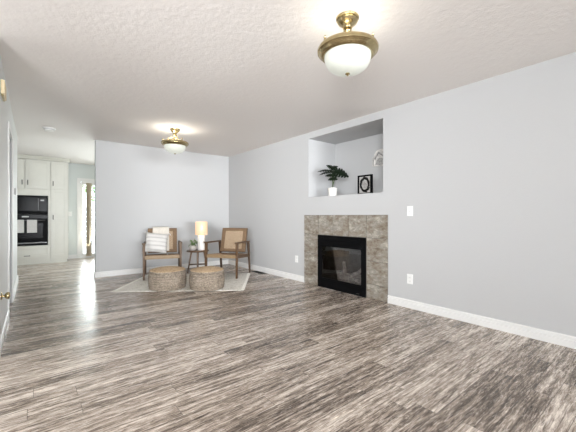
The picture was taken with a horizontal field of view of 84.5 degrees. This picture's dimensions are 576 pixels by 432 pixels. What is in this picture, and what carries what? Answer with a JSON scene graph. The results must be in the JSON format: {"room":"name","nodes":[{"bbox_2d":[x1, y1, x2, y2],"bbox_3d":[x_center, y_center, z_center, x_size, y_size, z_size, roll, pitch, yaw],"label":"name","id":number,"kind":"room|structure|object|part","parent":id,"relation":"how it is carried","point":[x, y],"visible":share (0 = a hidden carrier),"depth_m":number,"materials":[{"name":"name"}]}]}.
{"room":"living room","nodes":[
{"label":"living room","id":0,"kind":"room"},
{"bbox_2d":[0,56,16,333],"bbox_3d":[-3.408,-0.130,3.805,0.120,2.440,3.800,0,0,-39],"label":"wall","id":1,"kind":"structure","parent":0,"point":[6,114],"depth_m":3.13,"materials":[{"name":"white paint"}]},
{"bbox_2d":[1,79,5,101],"bbox_3d":[-2.488,-1.092,2.774,0.026,0.132,0.220,0,0,-39],"label":"door chime","id":2,"kind":"object","parent":1,"relation":"attached to","point":[3,85],"visible":1,"depth_m":2.70,"materials":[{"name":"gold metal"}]},
{"bbox_2d":[1,292,9,299],"bbox_3d":[-2.424,0.685,2.722,0.062,0.068,0.068,0,0,-39],"label":"door knob","id":3,"kind":"object","parent":1,"relation":"attached to","point":[7,295],"visible":0.99,"depth_m":2.71,"materials":[{"name":"gold metal"}]},
{"bbox_3d":[-2.420,0.685,2.725,0.052,0.062,0.062,0,0,-39],"label":"knob","id":4,"kind":"part","parent":3,"relation":"part of","materials":[{"name":"gold metal"}]},
{"bbox_2d":[0,275,18,355],"bbox_3d":[-3.406,1.042,3.817,0.137,0.097,3.817,0,0,-39],"label":"baseboard","id":5,"kind":"structure","parent":1,"relation":"attached to","point":[5,324],"depth_m":3.01,"materials":[{"name":"white paint"}]},
{"bbox_2d":[8,121,12,311],"bbox_3d":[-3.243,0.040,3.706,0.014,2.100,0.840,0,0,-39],"label":"trim","id":6,"kind":"structure","parent":1,"relation":"attached to","point":[10,134],"depth_m":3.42,"materials":[{"name":"white paint"}]},
{"bbox_2d":[13,187,16,195],"bbox_3d":[-3.805,-0.340,4.422,0.032,0.110,0.140,0,0,-39],"label":"thermostat","id":7,"kind":"object","parent":1,"relation":"attached to","point":[14,189],"visible":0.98,"depth_m":4.38,"materials":[{"name":"white plastic"}]},
{"bbox_2d":[68,163,94,254],"bbox_3d":[-5.968,-0.130,7.827,6.475,2.440,0.120,0,0,-39],"label":"wall","id":8,"kind":"structure","parent":0,"point":[75,171],"depth_m":8.13,"materials":[{"name":"white paint"}]},
{"bbox_2d":[67,255,76,258],"bbox_3d":[-5.519,1.042,8.099,0.205,0.097,0.017,0,0,-39],"label":"baseboard","id":9,"kind":"structure","parent":8,"relation":"attached to","point":[69,256],"depth_m":8.10,"materials":[{"name":"white paint"}]},
{"bbox_2d":[77,178,94,257],"bbox_3d":[-4.674,0.055,8.776,1.950,2.070,0.018,0,0,-39],"label":"trim","id":10,"kind":"structure","parent":8,"relation":"attached to","point":[78,179],"depth_m":8.18,"materials":[{"name":"white paint"}]},
{"bbox_2d":[80,181,94,257],"bbox_3d":[-4.711,0.090,8.822,1.820,2.000,0.100,0,0,-39],"label":"door","id":11,"kind":"structure","parent":8,"relation":"in","point":[82,255],"depth_m":8.24,"materials":[{"name":"white paint"}]},
{"bbox_2d":[81,181,94,255],"bbox_3d":[-4.648,0.068,8.720,1.750,1.945,0.062,0,0,-39],"label":"vertical blinds","id":12,"kind":"object","parent":8,"relation":"attached to","point":[88,183],"visible":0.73,"depth_m":8.25,"materials":[{"name":"beige fabric"}]},
{"bbox_2d":[95,140,228,271],"bbox_3d":[-2.414,-0.130,6.471,2.625,2.440,0.120,0,0,-39],"label":"wall","id":13,"kind":"structure","parent":0,"point":[138,188],"depth_m":6.19,"materials":[{"name":"grey paint"}]},
{"bbox_2d":[93,260,228,277],"bbox_3d":[-2.422,1.042,6.455,2.626,0.097,0.137,0,0,-39],"label":"baseboard","id":14,"kind":"structure","parent":13,"relation":"attached to","point":[209,263],"depth_m":6.01,"materials":[{"name":"white paint"}]},
{"bbox_2d":[0,257,575,431],"bbox_3d":[-0.547,1.140,1.663,7.525,0.100,16.580,0,0,-39],"label":"floor","id":15,"kind":"structure","parent":0,"point":[276,353],"depth_m":2.36,"materials":[{"name":"laminate"}]},
{"bbox_2d":[17,158,49,264],"bbox_3d":[-6.025,-0.090,7.268,0.906,2.360,0.672,0,0,-39],"label":"tall cabinet","id":16,"kind":"object","parent":15,"relation":"on","point":[33,176],"visible":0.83,"depth_m":7.15,"materials":[{"name":"paint"}]},
{"bbox_3d":[-6.021,-0.940,6.899,0.442,0.650,0.019,0,0,-39],"label":"door","id":17,"kind":"part","parent":16,"relation":"part of","materials":[{"name":"paint"}]},
{"bbox_2d":[17,214,47,245],"bbox_3d":[-5.824,0.315,7.029,0.800,0.705,0.106,0,0,-39],"label":"wall oven","id":18,"kind":"object","parent":16,"relation":"in","point":[41,237],"visible":0.53,"depth_m":7.14,"materials":[{"name":"black metal"}]},
{"bbox_2d":[17,220,23,232],"bbox_3d":[-5.878,0.225,6.931,0.163,0.284,0.028,0,0,-39],"label":"hand towel","id":19,"kind":"object","parent":18,"relation":"hanging from","point":[20,223],"visible":0.71,"depth_m":6.94,"materials":[{"name":"white fabric"}]},
{"bbox_2d":[27,220,36,232],"bbox_3d":[-5.707,0.228,7.068,0.174,0.288,0.028,0,0,-39],"label":"hand towel","id":20,"kind":"object","parent":18,"relation":"hanging from","point":[31,224],"visible":1,"depth_m":7.06,"materials":[{"name":"white fabric"}]},
{"bbox_3d":[-5.835,0.605,7.043,0.780,0.025,0.005,0,0,-39],"label":"trim","id":21,"kind":"part","parent":18,"relation":"part of","materials":[{"name":"metal"}]},
{"bbox_3d":[-5.832,0.325,7.038,0.780,0.505,0.018,0,0,-39],"label":"door","id":22,"kind":"part","parent":18,"relation":"part of","materials":[{"name":"black glass"}]},
{"bbox_3d":[-5.835,0.015,7.042,0.780,0.085,0.008,0,0,-39],"label":"control panel","id":23,"kind":"part","parent":18,"relation":"part of","materials":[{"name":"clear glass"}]},
{"bbox_2d":[17,195,47,213],"bbox_3d":[-5.834,-0.251,7.042,0.800,0.422,0.073,0,0,-39],"label":"microwave oven","id":24,"kind":"object","parent":16,"relation":"in","point":[26,204],"visible":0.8,"depth_m":7.11,"materials":[{"name":"black metal"}]},
{"bbox_3d":[-5.889,-0.266,6.997,0.600,0.312,0.010,0,0,-39],"label":"door","id":25,"kind":"part","parent":24,"relation":"part of","materials":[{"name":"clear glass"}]},
{"bbox_3d":[-5.590,-0.266,7.241,0.130,0.312,0.004,0,0,-39],"label":"control panel","id":26,"kind":"part","parent":24,"relation":"part of","materials":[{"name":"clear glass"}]},
{"bbox_3d":[-5.844,0.818,7.041,0.896,0.255,0.019,0,0,-39],"label":"drawer","id":27,"kind":"part","parent":16,"relation":"part of","materials":[{"name":"paint"}]},
{"bbox_3d":[-5.667,-0.940,7.183,0.434,0.650,0.019,0,0,-39],"label":"door","id":28,"kind":"part","parent":16,"relation":"part of","materials":[{"name":"paint"}]},
{"bbox_2d":[17,154,69,162],"bbox_3d":[-5.677,-1.310,7.133,1.280,0.076,0.083,0,0,-39],"label":"trim","id":29,"kind":"structure","parent":16,"relation":"on","point":[18,155],"depth_m":7.20,"materials":[{"name":"paint"}]},
{"bbox_2d":[50,161,67,262],"bbox_3d":[-5.537,-0.090,7.660,0.342,2.360,0.670,0,0,-39],"label":"pantry cabinet","id":30,"kind":"object","parent":15,"relation":"on","point":[58,171],"visible":0.99,"depth_m":7.42,"materials":[{"name":"paint"}]},
{"bbox_3d":[-5.362,0.171,7.427,0.301,1.548,0.019,0,0,-39],"label":"door","id":31,"kind":"part","parent":30,"relation":"part of","materials":[{"name":"paint"}]},
{"bbox_3d":[-5.362,-0.940,7.427,0.301,0.650,0.019,0,0,-39],"label":"door","id":32,"kind":"part","parent":30,"relation":"part of","materials":[{"name":"paint"}]},
{"bbox_2d":[111,273,249,291],"bbox_3d":[-1.627,1.088,5.282,1.900,0.007,1.382,0,0,-3],"label":"area rug","id":33,"kind":"object","parent":15,"relation":"on","point":[231,283],"visible":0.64,"depth_m":4.96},
{"bbox_2d":[142,228,181,279],"bbox_3d":[-2.262,0.657,5.718,0.640,0.853,0.671,0,0,-22],"label":"armchair","id":34,"kind":"object","parent":33,"relation":"on","point":[173,231],"visible":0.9,"depth_m":5.83,"materials":[{"name":"brown wood"}]},
{"bbox_3d":[-2.428,0.780,5.341,0.040,0.603,0.056,0,0,-22],"label":"leg","id":35,"kind":"part","parent":34,"relation":"part of","materials":[{"name":"brown wood"}]},
{"bbox_2d":[141,231,170,254],"bbox_3d":[-2.404,0.502,5.780,0.501,0.448,0.224,0,0,-19],"label":"throw pillow","id":36,"kind":"object","parent":34,"relation":"on","point":[155,242],"visible":0.95,"depth_m":5.72,"materials":[{"name":"fabric"}]},
{"bbox_2d":[153,227,168,250],"bbox_3d":[-2.380,0.424,5.941,0.287,0.445,0.187,0,0,-22],"label":"throw blanket","id":37,"kind":"object","parent":34,"relation":"on","point":[159,230],"visible":0.48,"depth_m":5.94,"materials":[{"name":"white fabric"}]},
{"bbox_3d":[-2.264,0.702,5.724,0.526,0.056,0.577,0,0,-22],"label":"seat","id":38,"kind":"part","parent":34,"relation":"part of","materials":[{"name":"beige fabric"}]},
{"bbox_3d":[-2.155,0.707,5.449,0.552,0.060,0.028,0,0,-22],"label":"rail","id":39,"kind":"part","parent":34,"relation":"part of","materials":[{"name":"beige wood"}]},
{"bbox_3d":[-2.348,0.454,5.935,0.432,0.378,0.100,0,0,-22],"label":"cane panel","id":40,"kind":"part","parent":34,"relation":"part of","materials":[{"name":"beige wicker"}]},
{"bbox_3d":[-1.882,0.780,5.558,0.040,0.603,0.056,0,0,-22],"label":"leg","id":41,"kind":"part","parent":34,"relation":"part of","materials":[{"name":"brown wood"}]},
{"bbox_2d":[148,266,186,291],"bbox_3d":[-1.819,0.925,4.789,0.550,0.314,0.550,0,0,5],"label":"pouf","id":42,"kind":"object","parent":33,"relation":"on","point":[165,278],"visible":1,"depth_m":4.58,"materials":[{"name":"beige wicker"}]},
{"bbox_2d":[186,249,208,272],"bbox_3d":[-1.712,0.865,6.015,0.410,0.436,0.410,0,0,31],"label":"side table","id":43,"kind":"object","parent":33,"relation":"on","point":[197,251],"visible":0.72,"depth_m":5.96,"materials":[{"name":"brown wood"}]},
{"bbox_3d":[-1.856,0.876,5.980,0.096,0.414,0.032,0,0,-14],"label":"leg","id":44,"kind":"part","parent":43,"relation":"part of","materials":[{"name":"brown wood"}]},
{"bbox_2d":[188,239,197,250],"bbox_3d":[-1.793,0.536,5.980,0.166,0.221,0.167,0,0,5],"label":"potted plant","id":45,"kind":"object","parent":43,"relation":"on","point":[192,245],"visible":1,"depth_m":5.94,"materials":[{"name":"green plant"}]},
{"bbox_3d":[-1.791,0.600,5.972,0.132,0.094,0.132,0,0,-39],"label":"pot","id":46,"kind":"part","parent":45,"relation":"part of","materials":[{"name":"ceramic"}]},
{"bbox_2d":[195,222,207,249],"bbox_3d":[-1.653,0.378,6.051,0.230,0.538,0.230,0,0,-39],"label":"table lamp","id":47,"kind":"object","parent":43,"relation":"on","point":[201,228],"visible":0.98,"depth_m":5.99,"materials":[{"name":"white ceramic"}]},
{"bbox_3d":[-1.653,0.234,6.051,0.230,0.250,0.230,0,0,-39],"label":"lamp shade","id":48,"kind":"part","parent":47,"relation":"part of","materials":[{"name":"beige fabric"}]},
{"bbox_2d":[189,266,224,290],"bbox_3d":[-1.222,0.925,4.787,0.528,0.314,0.528,0,0,25],"label":"pouf","id":49,"kind":"object","parent":33,"relation":"on","point":[204,278],"visible":1,"depth_m":4.58,"materials":[{"name":"beige wicker"}]},
{"bbox_2d":[204,228,250,278],"bbox_3d":[-1.096,0.657,5.834,0.640,0.853,0.671,0,0,14],"label":"armchair","id":50,"kind":"object","parent":33,"relation":"on","point":[233,239],"visible":0.97,"depth_m":6.02,"materials":[{"name":"brown wood"}]},
{"bbox_3d":[-1.453,0.780,5.626,0.040,0.603,0.056,0,0,14],"label":"leg","id":51,"kind":"part","parent":50,"relation":"part of","materials":[{"name":"brown wood"}]},
{"bbox_3d":[-1.313,0.781,6.173,0.036,0.604,0.120,0,0,14],"label":"leg","id":52,"kind":"part","parent":50,"relation":"part of","materials":[{"name":"brown wood"}]},
{"bbox_3d":[-1.168,0.707,5.553,0.552,0.060,0.028,0,0,14],"label":"rail","id":53,"kind":"part","parent":50,"relation":"part of","materials":[{"name":"beige wood"}]},
{"bbox_3d":[-1.095,0.702,5.840,0.526,0.056,0.577,0,0,14],"label":"seat","id":54,"kind":"part","parent":50,"relation":"part of","materials":[{"name":"beige fabric"}]},
{"bbox_3d":[-1.039,0.454,6.060,0.432,0.378,0.100,0,0,14],"label":"cane panel","id":55,"kind":"part","parent":50,"relation":"part of","materials":[{"name":"beige wicker"}]},
{"bbox_3d":[-1.036,0.457,6.072,0.510,0.454,0.137,0,0,14],"label":"frame","id":56,"kind":"part","parent":50,"relation":"part of","materials":[{"name":"brown wood"}]},
{"bbox_3d":[-0.883,0.780,5.481,0.040,0.603,0.056,0,0,14],"label":"leg","id":57,"kind":"part","parent":50,"relation":"part of","materials":[{"name":"brown wood"}]},
{"bbox_3d":[-0.812,0.731,5.779,0.026,0.096,0.598,0,0,14],"label":"rail","id":58,"kind":"part","parent":50,"relation":"part of","materials":[{"name":"brown wood"}]},
{"bbox_3d":[-0.743,0.781,6.028,0.036,0.604,0.120,0,0,14],"label":"leg","id":59,"kind":"part","parent":50,"relation":"part of","materials":[{"name":"brown wood"}]},
{"bbox_2d":[318,235,365,297],"bbox_3d":[0.916,0.691,4.712,0.452,0.798,0.911,0,0,-39],"label":"gas fireplace","id":60,"kind":"object","parent":15,"relation":"on","point":[341,259],"visible":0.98,"depth_m":4.70,"materials":[{"name":"black metal"}]},
{"bbox_3d":[0.757,0.700,4.584,0.004,0.480,0.756,0,0,-39],"label":"glass","id":61,"kind":"part","parent":60,"relation":"part of","materials":[{"name":"black glass"}]},
{"bbox_3d":[0.744,1.028,4.574,0.005,0.085,0.780,0,0,-39],"label":"access panel","id":62,"kind":"part","parent":60,"relation":"part of","materials":[{"name":"black metal"}]},
{"bbox_3d":[0.756,0.700,4.584,0.014,0.524,0.800,0,0,-39],"label":"glass frame","id":63,"kind":"part","parent":60,"relation":"part of","materials":[{"name":"black glass"}]},
{"bbox_2d":[0,0,575,164],"bbox_3d":[-0.547,-1.400,1.663,7.525,0.100,16.580,0,0,-39],"label":"ceiling","id":64,"kind":"structure","parent":0,"point":[235,77],"depth_m":2.75,"materials":[{"name":"white paint"}]},
{"bbox_2d":[42,126,55,131],"bbox_3d":[-3.668,-1.327,4.865,0.170,0.046,0.170,0,0,-39],"label":"smoke detector","id":65,"kind":"object","parent":64,"relation":"attached to","point":[50,129],"visible":1,"depth_m":4.83,"materials":[{"name":"white plastic"}]},
{"bbox_2d":[161,128,188,153],"bbox_3d":[-1.754,-1.151,4.919,0.410,0.398,0.410,0,0,23],"label":"ceiling lamp","id":66,"kind":"object","parent":64,"relation":"attached to","point":[175,146],"visible":1,"depth_m":4.82,"materials":[{"name":"gold metal"}]},
{"bbox_3d":[-1.754,-1.034,4.919,0.314,0.128,0.314,0,0,23],"label":"lamp shade","id":67,"kind":"part","parent":66,"relation":"part of","materials":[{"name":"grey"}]},
{"bbox_2d":[317,11,378,76],"bbox_3d":[0.405,-1.151,2.157,0.410,0.398,0.410,0,0,23],"label":"ceiling lamp","id":68,"kind":"object","parent":64,"relation":"attached to","point":[347,53],"visible":1,"depth_m":2.06,"materials":[{"name":"gold metal"}]},
{"bbox_3d":[0.405,-1.034,2.157,0.314,0.128,0.314,0,0,23],"label":"lamp shade","id":69,"kind":"part","parent":68,"relation":"part of","materials":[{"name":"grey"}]},
{"bbox_2d":[229,52,575,336],"bbox_3d":[1.958,-0.130,3.670,0.695,2.440,16.580,0,0,-39],"label":"wall","id":70,"kind":"structure","parent":0,"point":[486,168],"depth_m":3.33,"materials":[{"name":"grey paint"}]},
{"bbox_2d":[328,188,336,195],"bbox_3d":[0.690,-0.368,4.897,0.140,0.130,0.140,0,0,-39],"label":"pot","id":71,"kind":"object","parent":70,"relation":"on","point":[331,191],"depth_m":4.84,"materials":[{"name":"white ceramic"}]},
{"bbox_2d":[318,165,348,195],"bbox_3d":[0.691,-0.550,4.913,0.474,0.495,0.197,0,0,-10],"label":"monstera","id":72,"kind":"object","parent":70,"relation":"on","point":[334,170],"visible":0.98,"depth_m":4.87,"materials":[{"name":"green plant"}]},
{"bbox_2d":[304,215,387,302],"bbox_3d":[0.762,0.537,4.596,0.014,1.105,1.574,0,0,-39],"label":"fireplace surround","id":73,"kind":"object","parent":70,"relation":"attached to","point":[374,228],"visible":1,"depth_m":4.27,"materials":[{"name":"tile"}]},
{"bbox_2d":[358,174,372,193],"bbox_3d":[1.074,-0.437,4.417,0.036,0.268,0.236,0,0,-39],"label":"picture frame","id":74,"kind":"object","parent":70,"relation":"attached to","point":[365,182],"visible":0.88,"depth_m":4.40,"materials":[{"name":"black wood"}]},
{"bbox_2d":[372,149,382,166],"bbox_3d":[1.406,-0.880,4.798,0.024,0.270,0.300,0,0,-39],"label":"wall plaque","id":75,"kind":"object","parent":70,"relation":"attached to","point":[377,160],"visible":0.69,"depth_m":4.82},
{"bbox_2d":[228,260,575,348],"bbox_3d":[2.705,1.042,2.168,0.017,0.097,13.000,0,0,-39],"label":"baseboard","id":76,"kind":"structure","parent":70,"relation":"attached to","point":[569,341],"depth_m":3.20,"materials":[{"name":"white paint"}]},
{"bbox_2d":[407,206,412,215],"bbox_3d":[1.437,-0.059,3.748,0.020,0.116,0.072,0,0,-39],"label":"light switch","id":77,"kind":"object","parent":70,"relation":"attached to","point":[409,208],"visible":1,"depth_m":3.74,"materials":[{"name":"white plastic"}]},
{"bbox_2d":[407,274,412,283],"bbox_3d":[1.442,0.746,3.751,0.009,0.116,0.072,0,0,-39],"label":"wall outlet","id":78,"kind":"object","parent":70,"relation":"attached to","point":[409,276],"visible":1,"depth_m":3.75,"materials":[{"name":"white plastic"}]},
{"label":"outside","id":79,"kind":"structure","parent":0,"visible":0},
{"bbox_2d":[83,240,94,253],"bbox_3d":[-7.162,1.160,12.137,12.000,0.100,8.100,0,0,-39],"label":"ground","id":80,"kind":"structure","parent":79,"point":[84,246],"depth_m":10.67,"materials":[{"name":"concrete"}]},
{"bbox_2d":[81,182,94,211],"bbox_3d":[-7.512,-0.602,12.478,2.640,3.430,2.534,0,0,-39],"label":"tree","id":81,"kind":"object","parent":80,"relation":"on","point":[93,189],"visible":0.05,"depth_m":12.47,"materials":[{"name":"green plant"}]},
{"bbox_2d":[83,207,94,244],"bbox_3d":[-6.802,0.385,11.448,4.900,1.450,0.125,0,0,-39],"label":"fence","id":82,"kind":"object","parent":80,"relation":"on","point":[84,208],"visible":0.02,"depth_m":11.13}
]}

